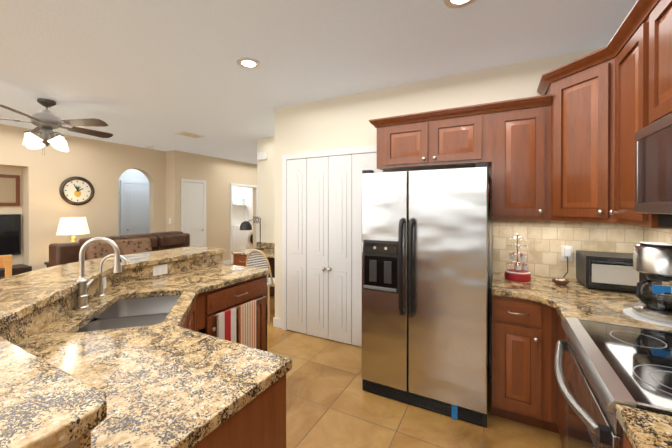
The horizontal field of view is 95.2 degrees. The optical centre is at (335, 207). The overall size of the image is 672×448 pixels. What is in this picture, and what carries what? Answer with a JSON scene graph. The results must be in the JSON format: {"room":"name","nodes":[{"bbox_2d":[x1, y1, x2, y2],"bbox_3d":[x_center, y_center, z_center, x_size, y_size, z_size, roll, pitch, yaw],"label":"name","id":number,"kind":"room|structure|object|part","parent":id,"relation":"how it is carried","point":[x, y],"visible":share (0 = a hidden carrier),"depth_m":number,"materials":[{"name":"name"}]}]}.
{"room":"kitchen and living room","nodes":[
{"label":"kitchen and living room","id":0,"kind":"room"},
{"bbox_2d":[0,124,165,270],"bbox_3d":[-5.997,0.125,2.889,0.400,2.700,8.900,0,0,28],"label":"wall","id":1,"kind":"structure","parent":0,"point":[43,208],"depth_m":5.19,"materials":[{"name":"beige paint"}]},
{"bbox_2d":[0,174,19,205],"bbox_3d":[-5.191,-0.272,4.466,0.035,0.480,0.845,0,0,28],"label":"framed picture","id":2,"kind":"object","parent":1,"relation":"attached to","point":[9,190],"visible":0.98,"depth_m":4.73,"materials":[{"name":"brown wood"}]},
{"bbox_2d":[0,214,20,254],"bbox_3d":[-5.245,0.414,4.340,0.057,0.630,1.125,0,0,28],"label":"wall-mounted tv","id":3,"kind":"object","parent":1,"relation":"attached to","point":[10,234],"visible":1,"depth_m":4.72,"materials":[{"name":"black plastic"}]},
{"bbox_2d":[59,176,93,204],"bbox_3d":[-4.463,-0.296,5.300,0.040,0.500,0.500,0,0,28],"label":"wall clock","id":4,"kind":"object","parent":1,"relation":"attached to","point":[76,190],"visible":1,"depth_m":5.29,"materials":[{"name":"white"}]},
{"bbox_2d":[118,169,148,235],"bbox_3d":[-4.982,0.106,7.163,0.120,2.700,2.400,0,0,28],"label":"wall","id":5,"kind":"structure","parent":0,"point":[132,175],"depth_m":7.21,"materials":[{"name":"white paint"}]},
{"bbox_2d":[120,180,148,234],"bbox_3d":[-4.763,0.405,7.410,0.030,2.100,0.810,0,0,28],"label":"door frame","id":6,"kind":"structure","parent":5,"relation":"attached to","point":[122,182],"depth_m":7.07,"materials":[{"name":"white paint"}]},
{"bbox_2d":[166,150,256,260],"bbox_3d":[-2.539,0.098,8.809,0.450,2.700,4.800,0,0,28],"label":"wall","id":7,"kind":"structure","parent":0,"point":[218,175],"depth_m":7.46,"materials":[{"name":"beige paint"}]},
{"bbox_2d":[124,182,252,246],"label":"doors","id":8,"kind":"structure","parent":7,"relation":"in","point":[136,208],"depth_m":7.18,"materials":[{"name":"white paint"}]},
{"bbox_3d":[-4.734,0.434,7.395,0.092,2.018,0.680,0,0,28],"label":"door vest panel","id":9,"kind":"part","parent":8,"relation":"part of","materials":[{"name":"white paint"}]},
{"bbox_3d":[-3.205,0.436,6.979,0.082,2.018,0.500,0,0,28],"label":"door panel","id":10,"kind":"part","parent":8,"relation":"part of","materials":[{"name":"white paint"}]},
{"bbox_3d":[-2.956,0.417,10.952,0.092,2.018,0.550,0,0,28],"label":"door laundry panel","id":11,"kind":"part","parent":8,"relation":"part of","materials":[{"name":"white paint"}]},
{"bbox_2d":[181,179,205,246],"bbox_3d":[-3.230,0.407,6.992,0.030,2.100,0.630,0,0,28],"label":"door frame","id":12,"kind":"structure","parent":7,"relation":"attached to","point":[183,181],"depth_m":6.76,"materials":[{"name":"white paint"}]},
{"bbox_2d":[230,183,256,263],"bbox_3d":[-2.488,0.403,8.387,0.030,2.095,1.030,0,0,28],"label":"door frame","id":13,"kind":"structure","parent":7,"relation":"attached to","point":[231,217],"depth_m":7.97,"materials":[{"name":"white paint"}]},
{"bbox_2d":[233,186,252,225],"bbox_3d":[-3.615,0.093,9.947,0.120,2.700,3.800,0,0,28],"label":"wall","id":14,"kind":"structure","parent":0,"point":[238,214],"depth_m":10.40,"materials":[{"name":"white paint"}]},
{"bbox_2d":[233,196,252,204],"bbox_3d":[-3.168,-0.248,10.274,0.340,0.280,0.700,0,0,28],"label":"shelf","id":15,"kind":"object","parent":14,"relation":"attached to","point":[238,200],"visible":0.96,"depth_m":10.09,"materials":[{"name":"white paint"}]},
{"bbox_2d":[245,189,252,220],"bbox_3d":[-2.985,0.388,10.967,0.030,2.100,0.680,0,0,28],"label":"door frame","id":16,"kind":"structure","parent":14,"relation":"attached to","point":[246,190],"depth_m":10.68,"materials":[{"name":"white paint"}]},
{"bbox_2d":[257,136,274,242],"bbox_3d":[-0.728,0.115,5.173,1.460,2.700,0.120,0,0,28],"label":"wall","id":17,"kind":"structure","parent":0,"point":[266,191],"depth_m":5.36,"materials":[{"name":"beige paint"}]},
{"bbox_2d":[257,152,266,159],"bbox_3d":[-1.293,-0.911,5.374,0.190,0.130,0.043,0,0,28],"label":"door chime","id":18,"kind":"object","parent":17,"relation":"attached to","point":[261,155],"visible":1,"depth_m":5.34,"materials":[{"name":"white paint"}]},
{"bbox_2d":[0,0,636,163],"bbox_3d":[-2.263,-1.258,3.729,9.900,0.060,13.900,0,0,28],"label":"ceiling","id":19,"kind":"structure","parent":0,"point":[157,74],"depth_m":2.41,"materials":[{"name":"white paint"}]},
{"bbox_2d":[0,98,112,154],"bbox_3d":[-3.301,-0.907,3.541,1.345,0.638,1.331,0,0,28],"label":"ceiling fan","id":20,"kind":"object","parent":19,"relation":"hanging from","point":[46,121],"visible":1,"depth_m":3.46,"materials":[{"name":"grey metal"}]},
{"bbox_2d":[174,131,205,137],"bbox_3d":[-2.447,-1.224,5.152,0.260,0.019,0.400,0,0,28],"label":"ceiling vent","id":21,"kind":"object","parent":19,"relation":"in","point":[188,134],"visible":1,"depth_m":5.10,"materials":[{"name":"beige metal"}]},
{"bbox_2d":[236,57,259,68],"bbox_3d":[-0.735,-1.216,2.577,0.196,0.009,0.196,0,0,28],"label":"recessed light","id":22,"kind":"object","parent":19,"relation":"in","point":[248,63],"visible":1,"depth_m":2.57,"materials":[{"name":"white paint"}]},
{"bbox_2d":[444,0,475,7],"bbox_3d":[0.721,-1.212,1.758,0.196,0.009,0.196,0,0,28],"label":"recessed light","id":23,"kind":"object","parent":19,"relation":"in","point":[455,3],"visible":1,"depth_m":1.81,"materials":[{"name":"white paint"}]},
{"bbox_2d":[229,264,562,447],"bbox_3d":[-2.263,1.502,3.742,9.900,0.060,13.900,0,0,28],"label":"floor","id":24,"kind":"structure","parent":0,"point":[330,403],"depth_m":2.17,"materials":[{"name":"tile"}]},
{"bbox_2d":[0,255,11,277],"bbox_3d":[-2.685,0.933,2.255,0.452,1.090,0.440,0,0,43],"label":"bar stool","id":25,"kind":"object","parent":24,"relation":"on","point":[6,262],"visible":0.17,"depth_m":2.50,"materials":[{"name":"brown wood"}]},
{"bbox_2d":[0,264,31,276],"bbox_3d":[-5.115,1.179,4.218,0.405,0.580,1.265,0,0,28],"label":"tv stand","id":26,"kind":"object","parent":24,"relation":"on","point":[17,269],"visible":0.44,"depth_m":4.58,"materials":[{"name":"brown wood"}]},
{"bbox_2d":[44,216,89,266],"bbox_3d":[-4.215,0.796,4.924,0.540,1.340,0.540,0,0,28],"label":"table lamp","id":27,"kind":"object","parent":24,"relation":"on","point":[73,226],"visible":0.33,"depth_m":4.79,"materials":[{"name":"white fabric"}]},
{"bbox_2d":[49,231,189,266],"bbox_3d":[-3.062,0.946,4.889,1.010,1.040,2.020,0,0,28],"label":"sofa","id":28,"kind":"object","parent":24,"relation":"on","point":[63,253],"visible":0.21,"depth_m":4.53,"materials":[{"name":"leather"}]},
{"bbox_2d":[52,333,291,447],"bbox_3d":[-0.892,0.966,1.810,1.893,1.030,1.980,0,0,28],"label":"kitchen island","id":29,"kind":"object","parent":24,"relation":"on","point":[237,399],"depth_m":0.92,"materials":[{"name":"stone"}]},
{"bbox_2d":[75,295,180,332],"bbox_3d":[-1.133,0.706,1.744,0.827,0.209,0.827,0,0,28],"label":"sink","id":30,"kind":"object","parent":29,"relation":"in","point":[139,310],"depth_m":1.92,"materials":[{"name":"silver metal"}]},
{"bbox_2d":[0,246,268,447],"bbox_3d":[-1.107,0.431,1.757,2.140,0.040,2.270,0,0,28],"label":"island countertop","id":31,"kind":"structure","parent":29,"relation":"on","point":[81,342],"depth_m":1.37,"materials":[{"name":"beige stone"}]},
{"bbox_2d":[75,237,127,309],"bbox_3d":[-1.383,0.362,1.832,0.324,0.397,0.302,0,0,28],"label":"faucet","id":32,"kind":"object","parent":31,"relation":"on","point":[85,298],"depth_m":1.75,"materials":[{"name":"silver metal"}]},
{"bbox_2d":[233,225,252,251],"bbox_3d":[-3.004,1.012,10.249,0.660,0.860,0.600,0,0,28],"label":"washer","id":33,"kind":"object","parent":24,"relation":"on","point":[242,239],"visible":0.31,"depth_m":9.98,"materials":[{"name":"white metal"}]},
{"bbox_3d":[-2.727,0.920,10.101,0.032,0.635,0.560,0,0,28],"label":"door","id":34,"kind":"part","parent":33,"relation":"part of","materials":[{"name":"clear glass"}]},
{"bbox_2d":[232,216,274,297],"bbox_3d":[-1.067,0.805,4.930,1.568,1.321,0.623,0,0,28],"label":"desk","id":35,"kind":"object","parent":24,"relation":"on","point":[266,249],"visible":0.29,"depth_m":5.11,"materials":[{"name":"wood"}]},
{"bbox_2d":[240,216,263,249],"bbox_3d":[-1.457,0.423,5.324,0.508,0.560,0.216,0,0,28],"label":"lamp","id":36,"kind":"object","parent":35,"relation":"attached to","point":[245,225],"depth_m":5.31,"materials":[{"name":"black plastic"}]},
{"bbox_2d":[246,249,274,321],"bbox_3d":[-0.945,1.004,4.194,0.426,0.934,0.446,0,0,28],"label":"bistro chair","id":37,"kind":"object","parent":24,"relation":"on","point":[255,258],"visible":0.52,"depth_m":4.00,"materials":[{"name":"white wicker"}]},
{"bbox_2d":[362,163,489,427],"bbox_3d":[0.755,0.584,2.534,0.910,1.778,0.801,0,0,28],"label":"fridge","id":38,"kind":"object","parent":24,"relation":"on","point":[425,281],"visible":1,"depth_m":2.22,"materials":[{"name":"grey metal"}]},
{"bbox_2d":[492,316,550,430],"bbox_3d":[1.372,1.038,2.312,0.340,0.880,0.633,0,0,28],"label":"base cabinet","id":39,"kind":"object","parent":24,"relation":"on","point":[528,332],"depth_m":2.04,"materials":[{"name":"brown wood"}]},
{"bbox_2d":[491,272,671,330],"bbox_3d":[1.548,0.580,1.969,0.980,0.040,1.070,0,0,28],"label":"countertop","id":40,"kind":"structure","parent":39,"relation":"on","point":[541,300],"depth_m":1.98,"materials":[{"name":"beige stone"}]},
{"bbox_2d":[504,234,530,281],"bbox_3d":[1.412,0.377,2.383,0.180,0.359,0.180,0,0,28],"label":"carousel","id":41,"kind":"object","parent":40,"relation":"on","point":[517,274],"visible":1,"depth_m":2.34,"materials":[{"name":"red ceramic"}]},
{"bbox_2d":[552,278,569,284],"bbox_3d":[1.641,0.538,2.239,0.110,0.039,0.110,0,0,28],"label":"shell bowl","id":42,"kind":"object","parent":40,"relation":"on","point":[559,281],"visible":1,"depth_m":2.22,"materials":[{"name":"brown ceramic"}]},
{"bbox_2d":[576,250,647,291],"bbox_3d":[1.952,0.443,2.138,0.385,0.229,0.346,0,0,28],"label":"toaster oven","id":43,"kind":"object","parent":40,"relation":"on","point":[607,270],"visible":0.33,"depth_m":2.06,"materials":[{"name":"black plastic"}]},
{"bbox_2d":[623,242,671,327],"bbox_3d":[1.664,0.368,1.558,0.300,0.384,0.300,0,0,28],"label":"coffee maker","id":44,"kind":"object","parent":40,"relation":"on","point":[652,261],"visible":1,"depth_m":1.52,"materials":[{"name":"silver metal"}]},
{"bbox_2d":[551,324,566,447],"bbox_3d":[1.700,1.040,1.890,0.635,0.880,1.070,0,0,28],"label":"base cabinet","id":45,"kind":"object","parent":24,"relation":"on","point":[557,398],"depth_m":1.96,"materials":[{"name":"brown wood"}]},
{"bbox_2d":[554,317,671,447],"bbox_3d":[1.227,1.018,1.102,0.710,0.932,0.754,0,0,28],"label":"stove","id":46,"kind":"object","parent":24,"relation":"on","point":[609,367],"visible":0.98,"depth_m":1.14,"materials":[{"name":"black"}]},
{"bbox_3d":[0.951,0.700,1.248,0.086,0.065,0.710,0,0,28],"label":"handle","id":47,"kind":"part","parent":46,"relation":"part of","materials":[{"name":"silver metal"}]},
{"bbox_2d":[616,416,634,447],"bbox_3d":[0.967,1.046,0.504,0.622,0.880,0.535,0,0,28],"label":"base cabinet","id":48,"kind":"object","parent":24,"relation":"on","point":[626,443],"depth_m":0.84,"materials":[{"name":"brown wood"}]},
{"bbox_2d":[616,404,671,447],"bbox_3d":[0.550,0.590,-0.274,0.635,0.040,2.296,0,0,28],"label":"countertop","id":49,"kind":"structure","parent":48,"relation":"on","point":[645,429],"depth_m":0.79,"materials":[{"name":"beige stone"}]},
{"bbox_2d":[275,46,605,376],"bbox_3d":[0.767,0.124,3.064,3.400,2.700,0.120,0,0,28],"label":"wall","id":50,"kind":"structure","parent":0,"point":[341,122],"depth_m":3.16,"materials":[{"name":"beige paint"}]},
{"bbox_2d":[273,317,281,326],"bbox_3d":[-0.508,1.414,4.307,0.016,0.110,1.134,0,0,28],"label":"baseboard","id":51,"kind":"structure","parent":50,"relation":"attached to","point":[277,322],"depth_m":3.78,"materials":[{"name":"white paint"}]},
{"bbox_2d":[287,152,376,346],"bbox_3d":[-0.094,0.445,3.396,1.144,2.033,0.092,0,0,28],"label":"pantry doors","id":52,"kind":"structure","parent":50,"relation":"in","point":[324,247],"depth_m":3.42,"materials":[{"name":"white paint"}]},
{"bbox_2d":[282,145,383,329],"bbox_3d":[-0.080,0.415,3.422,1.280,2.115,0.040,0,0,28],"label":"door frame","id":53,"kind":"structure","parent":50,"relation":"attached to","point":[339,152],"depth_m":3.68,"materials":[{"name":"white paint"}]},
{"bbox_2d":[373,102,492,171],"bbox_3d":[0.865,-0.586,2.746,0.951,0.444,0.336,0,0,28],"label":"upper cabinet","id":54,"kind":"object","parent":50,"relation":"attached to","point":[462,137],"depth_m":2.58,"materials":[{"name":"brown wood"}]},
{"bbox_2d":[489,92,548,219],"bbox_3d":[1.452,-0.360,2.435,0.379,0.894,0.336,0,0,28],"label":"upper cabinet","id":55,"kind":"object","parent":50,"relation":"attached to","point":[520,166],"depth_m":2.28,"materials":[{"name":"brown wood"}]},
{"bbox_3d":[1.000,-0.776,2.653,1.386,0.064,0.371,0,0,28],"label":"crown","id":56,"kind":"part","parent":55,"relation":"part of","materials":[{"name":"brown wood"}]},
{"bbox_3d":[0.509,0.144,-1.170,0.120,2.700,7.840,0,0,28],"label":"wall","id":57,"kind":"structure","parent":0,"visible":0},
{"bbox_2d":[493,219,640,279],"bbox_3d":[1.790,0.322,2.446,0.960,0.470,0.010,0,0,28],"label":"backsplash","id":58,"kind":"structure","parent":57,"relation":"attached to","point":[545,240],"depth_m":2.46,"materials":[{"name":"tile"}]},
{"bbox_2d":[561,245,572,277],"bbox_3d":[1.811,0.421,2.399,0.074,0.246,0.053,0,0,28],"label":"outlet","id":59,"kind":"object","parent":57,"relation":"attached to","point":[567,253],"visible":1,"depth_m":2.40,"materials":[{"name":"white plastic"}]},
{"bbox_2d":[541,51,596,221],"bbox_3d":[1.823,-0.438,2.084,0.605,1.054,0.606,0,0,28],"label":"upper cabinet","id":60,"kind":"object","parent":57,"relation":"attached to","point":[561,147],"depth_m":2.04,"materials":[{"name":"brown wood"}]},
{"bbox_2d":[597,0,671,228],"bbox_3d":[1.680,-0.436,1.588,0.392,1.054,0.533,0,0,28],"label":"upper cabinet","id":61,"kind":"object","parent":57,"relation":"attached to","point":[619,62],"depth_m":1.71,"materials":[{"name":"brown wood"}]},
{"bbox_3d":[1.097,-0.928,1.109,0.346,0.064,3.005,0,0,28],"label":"crown","id":62,"kind":"part","parent":61,"relation":"part of","materials":[{"name":"brown wood"}]},
{"bbox_2d":[641,0,671,128],"bbox_3d":[1.402,-0.658,1.002,0.335,0.604,0.760,0,0,28],"label":"upper cabinet","id":63,"kind":"object","parent":57,"relation":"attached to","point":[656,57],"depth_m":1.34,"materials":[{"name":"brown wood"}]},
{"bbox_2d":[635,113,671,227],"bbox_3d":[1.382,-0.134,1.015,0.380,0.435,0.750,0,0,28],"label":"microwave","id":64,"kind":"object","parent":63,"relation":"attached to","point":[653,167],"visible":1,"depth_m":1.26,"materials":[{"name":"silver plastic"}]},
{"bbox_2d":[641,227,671,242],"bbox_3d":[1.261,0.332,0.389,0.010,0.470,4.138,0,0,28],"label":"backsplash","id":65,"kind":"structure","parent":57,"relation":"attached to","point":[647,234],"depth_m":2.04,"materials":[{"name":"tile"}]}
]}

